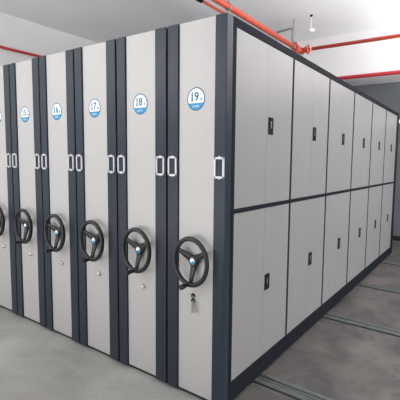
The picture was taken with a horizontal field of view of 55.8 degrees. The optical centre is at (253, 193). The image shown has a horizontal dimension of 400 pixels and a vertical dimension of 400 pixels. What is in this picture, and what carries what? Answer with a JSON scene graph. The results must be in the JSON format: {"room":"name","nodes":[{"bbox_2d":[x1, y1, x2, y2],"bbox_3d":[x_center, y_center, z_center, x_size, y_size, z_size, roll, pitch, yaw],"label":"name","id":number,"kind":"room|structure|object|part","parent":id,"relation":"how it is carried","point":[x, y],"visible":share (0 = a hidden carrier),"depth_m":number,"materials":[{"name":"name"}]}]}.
{"room":"archive storage room","nodes":[
{"label":"archive storage room","id":0,"kind":"room"},
{"bbox_2d":[0,12,97,65],"bbox_3d":[-5.440,-0.992,4.808,0.200,3.900,13.100,4,6,32],"label":"wall","id":1,"kind":"structure","parent":0,"point":[17,33],"depth_m":6.68,"materials":[{"name":"white paint"}]},
{"bbox_2d":[0,46,40,56],"bbox_3d":[-4.307,-2.455,6.175,0.088,0.056,8.800,4,6,32],"label":"pipe","id":2,"kind":"object","parent":1,"relation":"attached to","point":[1,47],"visible":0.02,"depth_m":6.48,"materials":[{"name":"red metal"}]},
{"bbox_2d":[0,240,399,399],"bbox_3d":[0.179,1.382,1.458,13.560,0.001,13.100,4,6,32],"label":"floor","id":3,"kind":"structure","parent":0,"point":[335,360],"depth_m":2.74,"materials":[{"name":"concrete"}]},
{"bbox_2d":[0,64,17,313],"bbox_3d":[-1.161,-0.154,5.429,0.465,2.301,4.814,4,6,32],"label":"shelving unit","id":4,"kind":"object","parent":3,"relation":"on","point":[8,269],"visible":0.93,"depth_m":3.44,"materials":[{"name":"metal"}]},
{"bbox_3d":[-2.366,-0.025,3.518,0.279,2.271,0.040,4,6,32],"label":"panel","id":5,"kind":"part","parent":4,"relation":"part of","materials":[{"name":"grey paint"}]},
{"bbox_2d":[9,57,46,327],"bbox_3d":[-0.754,-0.123,5.176,0.465,2.301,4.814,4,6,32],"label":"shelving unit","id":6,"kind":"object","parent":3,"relation":"on","point":[24,75],"visible":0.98,"depth_m":3.23,"materials":[{"name":"metal"}]},
{"bbox_3d":[-2.115,-0.001,3.363,0.087,2.280,0.060,4,6,32],"label":"post","id":7,"kind":"part","parent":6,"relation":"part of","materials":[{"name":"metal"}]},
{"bbox_3d":[-1.960,0.006,3.265,0.279,2.271,0.040,4,6,32],"label":"panel","id":8,"kind":"part","parent":6,"relation":"part of","materials":[{"name":"grey paint"}]},
{"bbox_3d":[-1.800,0.024,3.166,0.097,2.280,0.060,4,6,32],"label":"post","id":9,"kind":"part","parent":6,"relation":"part of","materials":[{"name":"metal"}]},
{"bbox_2d":[39,49,79,342],"bbox_3d":[-0.348,-0.092,4.923,0.465,2.301,4.814,4,6,32],"label":"shelving unit","id":10,"kind":"object","parent":3,"relation":"on","point":[56,71],"visible":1,"depth_m":2.98,"materials":[{"name":"metal"}]},
{"bbox_3d":[-1.709,0.030,3.110,0.087,2.280,0.060,4,6,32],"label":"post","id":11,"kind":"part","parent":10,"relation":"part of","materials":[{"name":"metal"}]},
{"bbox_3d":[-1.627,0.457,2.963,0.033,0.033,0.074,4,6,32],"label":"crank knob","id":12,"kind":"part","parent":10,"relation":"part of","materials":[{"name":"black plastic"}]},
{"bbox_3d":[-1.553,0.037,3.012,0.279,2.271,0.040,4,6,32],"label":"panel","id":13,"kind":"part","parent":10,"relation":"part of","materials":[{"name":"grey paint"}]},
{"bbox_3d":[-1.393,0.055,2.913,0.097,2.280,0.060,4,6,32],"label":"post","id":14,"kind":"part","parent":10,"relation":"part of","materials":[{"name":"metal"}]},
{"bbox_2d":[74,39,119,360],"bbox_3d":[0.059,-0.061,4.670,0.465,2.301,4.814,4,6,32],"label":"shelving unit","id":15,"kind":"object","parent":3,"relation":"on","point":[95,66],"visible":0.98,"depth_m":2.72,"materials":[{"name":"metal"}]},
{"bbox_3d":[-1.302,0.062,2.856,0.087,2.280,0.060,4,6,32],"label":"post","id":16,"kind":"part","parent":15,"relation":"part of","materials":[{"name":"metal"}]},
{"bbox_3d":[-1.220,0.488,2.710,0.033,0.033,0.074,4,6,32],"label":"crank knob","id":17,"kind":"part","parent":15,"relation":"part of","materials":[{"name":"black plastic"}]},
{"bbox_3d":[-1.146,0.068,2.759,0.279,2.271,0.040,4,6,32],"label":"panel","id":18,"kind":"part","parent":15,"relation":"part of","materials":[{"name":"grey paint"}]},
{"bbox_3d":[-0.986,0.086,2.660,0.097,2.280,0.060,4,6,32],"label":"post","id":19,"kind":"part","parent":15,"relation":"part of","materials":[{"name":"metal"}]},
{"bbox_2d":[116,27,167,382],"bbox_3d":[0.466,-0.030,4.417,0.465,2.301,4.814,4,6,32],"label":"shelving unit","id":20,"kind":"object","parent":3,"relation":"on","point":[142,58],"visible":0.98,"depth_m":2.46,"materials":[{"name":"metal"}]},
{"bbox_3d":[-0.895,0.093,2.603,0.087,2.280,0.060,4,6,32],"label":"post","id":21,"kind":"part","parent":20,"relation":"part of","materials":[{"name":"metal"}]},
{"bbox_3d":[-0.813,0.519,2.457,0.033,0.033,0.074,4,6,32],"label":"crank knob","id":22,"kind":"part","parent":20,"relation":"part of","materials":[{"name":"black plastic"}]},
{"bbox_3d":[-0.740,0.099,2.506,0.279,2.271,0.040,4,6,32],"label":"panel","id":23,"kind":"part","parent":20,"relation":"part of","materials":[{"name":"grey paint"}]},
{"bbox_3d":[-0.579,0.117,2.407,0.097,2.280,0.060,4,6,32],"label":"post","id":24,"kind":"part","parent":20,"relation":"part of","materials":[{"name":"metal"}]},
{"bbox_2d":[168,12,398,399],"bbox_3d":[0.867,0.001,4.167,0.455,2.301,4.815,4,6,32],"label":"shelving unit","id":25,"kind":"object","parent":3,"relation":"on","point":[282,171],"visible":1,"depth_m":2.42,"materials":[{"name":"metal"}]},
{"bbox_3d":[-0.490,0.124,2.351,0.086,2.280,0.060,4,6,32],"label":"post","id":26,"kind":"part","parent":25,"relation":"part of","materials":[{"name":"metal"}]},
{"bbox_3d":[-0.409,0.550,2.206,0.033,0.033,0.074,4,6,32],"label":"crank knob","id":27,"kind":"part","parent":25,"relation":"part of","materials":[{"name":"black plastic"}]},
{"bbox_3d":[-0.335,0.130,2.254,0.277,2.271,0.040,4,6,32],"label":"panel","id":28,"kind":"part","parent":25,"relation":"part of","materials":[{"name":"grey paint"}]},
{"bbox_3d":[-0.183,0.147,2.160,0.081,2.280,0.060,4,6,32],"label":"post","id":29,"kind":"part","parent":25,"relation":"part of","materials":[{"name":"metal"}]},
{"bbox_3d":[-0.038,0.627,2.398,0.019,1.039,0.362,4,6,32],"label":"cabinet door","id":30,"kind":"part","parent":25,"relation":"part of","materials":[{"name":"grey paint"}]},
{"bbox_3d":[-0.016,-0.436,2.304,0.019,1.036,0.362,4,6,32],"label":"cabinet door","id":31,"kind":"part","parent":25,"relation":"part of","materials":[{"name":"grey paint"}]},
{"bbox_3d":[0.154,0.605,2.705,0.019,1.039,0.362,4,6,32],"label":"cabinet door","id":32,"kind":"part","parent":25,"relation":"part of","materials":[{"name":"grey paint"}]},
{"bbox_3d":[0.177,-0.459,2.611,0.019,1.036,0.362,4,6,32],"label":"cabinet door","id":33,"kind":"part","parent":25,"relation":"part of","materials":[{"name":"grey paint"}]},
{"bbox_3d":[0.359,0.580,3.031,0.019,1.039,0.358,4,6,32],"label":"cabinet door","id":34,"kind":"part","parent":25,"relation":"part of","materials":[{"name":"grey paint"}]},
{"bbox_3d":[0.382,-0.483,2.937,0.019,1.036,0.358,4,6,32],"label":"cabinet door","id":35,"kind":"part","parent":25,"relation":"part of","materials":[{"name":"grey paint"}]},
{"bbox_3d":[0.550,0.557,3.334,0.019,1.039,0.358,4,6,32],"label":"cabinet door","id":36,"kind":"part","parent":25,"relation":"part of","materials":[{"name":"grey paint"}]},
{"bbox_3d":[0.572,-0.506,3.240,0.019,1.036,0.358,4,6,32],"label":"cabinet door","id":37,"kind":"part","parent":25,"relation":"part of","materials":[{"name":"grey paint"}]},
{"bbox_3d":[0.754,0.533,3.659,0.019,1.039,0.358,4,6,32],"label":"cabinet door","id":38,"kind":"part","parent":25,"relation":"part of","materials":[{"name":"grey paint"}]},
{"bbox_3d":[0.776,-0.530,3.565,0.019,1.036,0.358,4,6,32],"label":"cabinet door","id":39,"kind":"part","parent":25,"relation":"part of","materials":[{"name":"grey paint"}]},
{"bbox_3d":[0.944,0.510,3.963,0.019,1.039,0.358,4,6,32],"label":"cabinet door","id":40,"kind":"part","parent":25,"relation":"part of","materials":[{"name":"grey paint"}]},
{"bbox_3d":[0.967,-0.553,3.868,0.019,1.036,0.358,4,6,32],"label":"cabinet door","id":41,"kind":"part","parent":25,"relation":"part of","materials":[{"name":"grey paint"}]},
{"bbox_3d":[1.148,0.485,4.287,0.019,1.039,0.358,4,6,32],"label":"cabinet door","id":42,"kind":"part","parent":25,"relation":"part of","materials":[{"name":"grey paint"}]},
{"bbox_3d":[1.171,-0.578,4.193,0.019,1.036,0.358,4,6,32],"label":"cabinet door","id":43,"kind":"part","parent":25,"relation":"part of","materials":[{"name":"grey paint"}]},
{"bbox_3d":[1.339,0.462,4.591,0.019,1.039,0.358,4,6,32],"label":"cabinet door","id":44,"kind":"part","parent":25,"relation":"part of","materials":[{"name":"grey paint"}]},
{"bbox_3d":[1.361,-0.601,4.497,0.019,1.036,0.358,4,6,32],"label":"cabinet door","id":45,"kind":"part","parent":25,"relation":"part of","materials":[{"name":"grey paint"}]},
{"bbox_3d":[1.543,0.438,4.916,0.019,1.039,0.358,4,6,32],"label":"cabinet door","id":46,"kind":"part","parent":25,"relation":"part of","materials":[{"name":"grey paint"}]},
{"bbox_3d":[1.565,-0.625,4.821,0.019,1.036,0.358,4,6,32],"label":"cabinet door","id":47,"kind":"part","parent":25,"relation":"part of","materials":[{"name":"grey paint"}]},
{"bbox_3d":[1.733,0.415,5.219,0.019,1.039,0.358,4,6,32],"label":"cabinet door","id":48,"kind":"part","parent":25,"relation":"part of","materials":[{"name":"grey paint"}]},
{"bbox_3d":[1.756,-0.648,5.125,0.019,1.036,0.358,4,6,32],"label":"cabinet door","id":49,"kind":"part","parent":25,"relation":"part of","materials":[{"name":"grey paint"}]},
{"bbox_3d":[1.939,0.390,5.546,0.019,1.039,0.363,4,6,32],"label":"cabinet door","id":50,"kind":"part","parent":25,"relation":"part of","materials":[{"name":"grey paint"}]},
{"bbox_3d":[1.961,-0.673,5.452,0.019,1.036,0.363,4,6,32],"label":"cabinet door","id":51,"kind":"part","parent":25,"relation":"part of","materials":[{"name":"grey paint"}]},
{"bbox_3d":[2.131,0.367,5.853,0.019,1.039,0.363,4,6,32],"label":"cabinet door","id":52,"kind":"part","parent":25,"relation":"part of","materials":[{"name":"grey paint"}]},
{"bbox_3d":[2.154,-0.696,5.759,0.019,1.036,0.363,4,6,32],"label":"cabinet door","id":53,"kind":"part","parent":25,"relation":"part of","materials":[{"name":"grey paint"}]},
{"bbox_2d":[252,373,333,399],"bbox_3d":[0.711,1.325,2.155,7.400,0.013,0.120,4,6,32],"label":"rail","id":54,"kind":"object","parent":3,"relation":"on","point":[289,389],"visible":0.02,"depth_m":2.45,"materials":[{"name":"grey metal"}]},
{"bbox_2d":[322,313,399,336],"bbox_3d":[1.383,1.244,3.224,7.400,0.013,0.120,4,6,32],"label":"rail","id":55,"kind":"object","parent":3,"relation":"on","point":[354,322],"visible":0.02,"depth_m":3.43,"materials":[{"name":"grey metal"}]},
{"bbox_2d":[357,282,399,293],"bbox_3d":[1.988,1.172,4.187,7.400,0.013,0.120,4,6,32],"label":"rail","id":56,"kind":"object","parent":3,"relation":"on","point":[359,283],"visible":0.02,"depth_m":4.46,"materials":[{"name":"grey metal"}]},
{"bbox_2d":[381,261,399,265],"bbox_3d":[2.646,1.093,5.235,7.400,0.013,0.120,4,6,32],"label":"rail","id":57,"kind":"object","parent":3,"relation":"on","point":[385,262],"visible":0.02,"depth_m":5.57,"materials":[{"name":"grey metal"}]},
{"bbox_2d":[0,0,399,43],"bbox_3d":[0.263,-2.602,1.105,13.560,0.200,13.100,4,6,32],"label":"ceiling","id":58,"kind":"structure","parent":0,"point":[99,21],"depth_m":6.18,"materials":[{"name":"white paint"}]},
{"bbox_2d":[211,0,304,54],"bbox_3d":[-0.455,-2.596,4.930,0.631,0.518,4.403,4,6,32],"label":"pipe","id":59,"kind":"object","parent":58,"relation":"hanging from","point":[228,6],"visible":0.98,"depth_m":5.41,"materials":[{"name":"red metal"}]},
{"bbox_2d":[196,0,224,13],"bbox_3d":[0.120,-2.467,5.784,0.064,0.064,3.060,4,6,32],"label":"conduit pipe","id":60,"kind":"object","parent":59,"relation":"attached to","point":[199,1],"visible":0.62,"depth_m":4.71,"materials":[{"name":"red metal"}]},
{"bbox_2d":[307,14,314,32],"bbox_3d":[0.950,-2.793,6.113,0.124,0.275,0.124,4,6,32],"label":"ceiling detector","id":61,"kind":"object","parent":58,"relation":"hanging from","point":[310,30],"visible":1,"depth_m":6.09,"materials":[{"name":"white plastic"}]},
{"bbox_2d":[304,34,399,53],"bbox_3d":[3.658,-2.489,4.785,6.473,0.530,0.124,4,6,32],"label":"pipe","id":62,"kind":"object","parent":58,"relation":"hanging from","point":[307,49],"visible":1,"depth_m":6.07,"materials":[{"name":"red metal"}]},
{"bbox_2d":[353,82,399,235],"bbox_3d":[3.728,-0.964,6.684,13.360,3.900,0.200,4,6,32],"label":"wall","id":63,"kind":"structure","parent":0,"point":[388,94],"depth_m":7.22,"materials":[{"name":"grey paint"}]},
{"bbox_2d":[282,25,399,85],"bbox_3d":[3.548,-2.458,6.211,13.360,0.850,0.600,4,6,32],"label":"wall","id":64,"kind":"structure","parent":63,"relation":"attached to","point":[382,55],"depth_m":6.88,"materials":[{"name":"paint"}]},
{"bbox_2d":[338,70,399,79],"bbox_3d":[2.835,-2.088,6.287,11.600,0.080,0.080,4,6,32],"label":"pipe","id":65,"kind":"object","parent":63,"relation":"attached to","point":[396,72],"visible":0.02,"depth_m":6.70,"materials":[{"name":"red metal"}]},
{"bbox_2d":[393,235,399,240],"bbox_3d":[3.631,0.940,6.761,13.360,0.090,0.015,4,6,32],"label":"baseboard","id":66,"kind":"structure","parent":63,"relation":"attached to","point":[397,238],"depth_m":7.27,"materials":[{"name":"black metal"}]}
]}

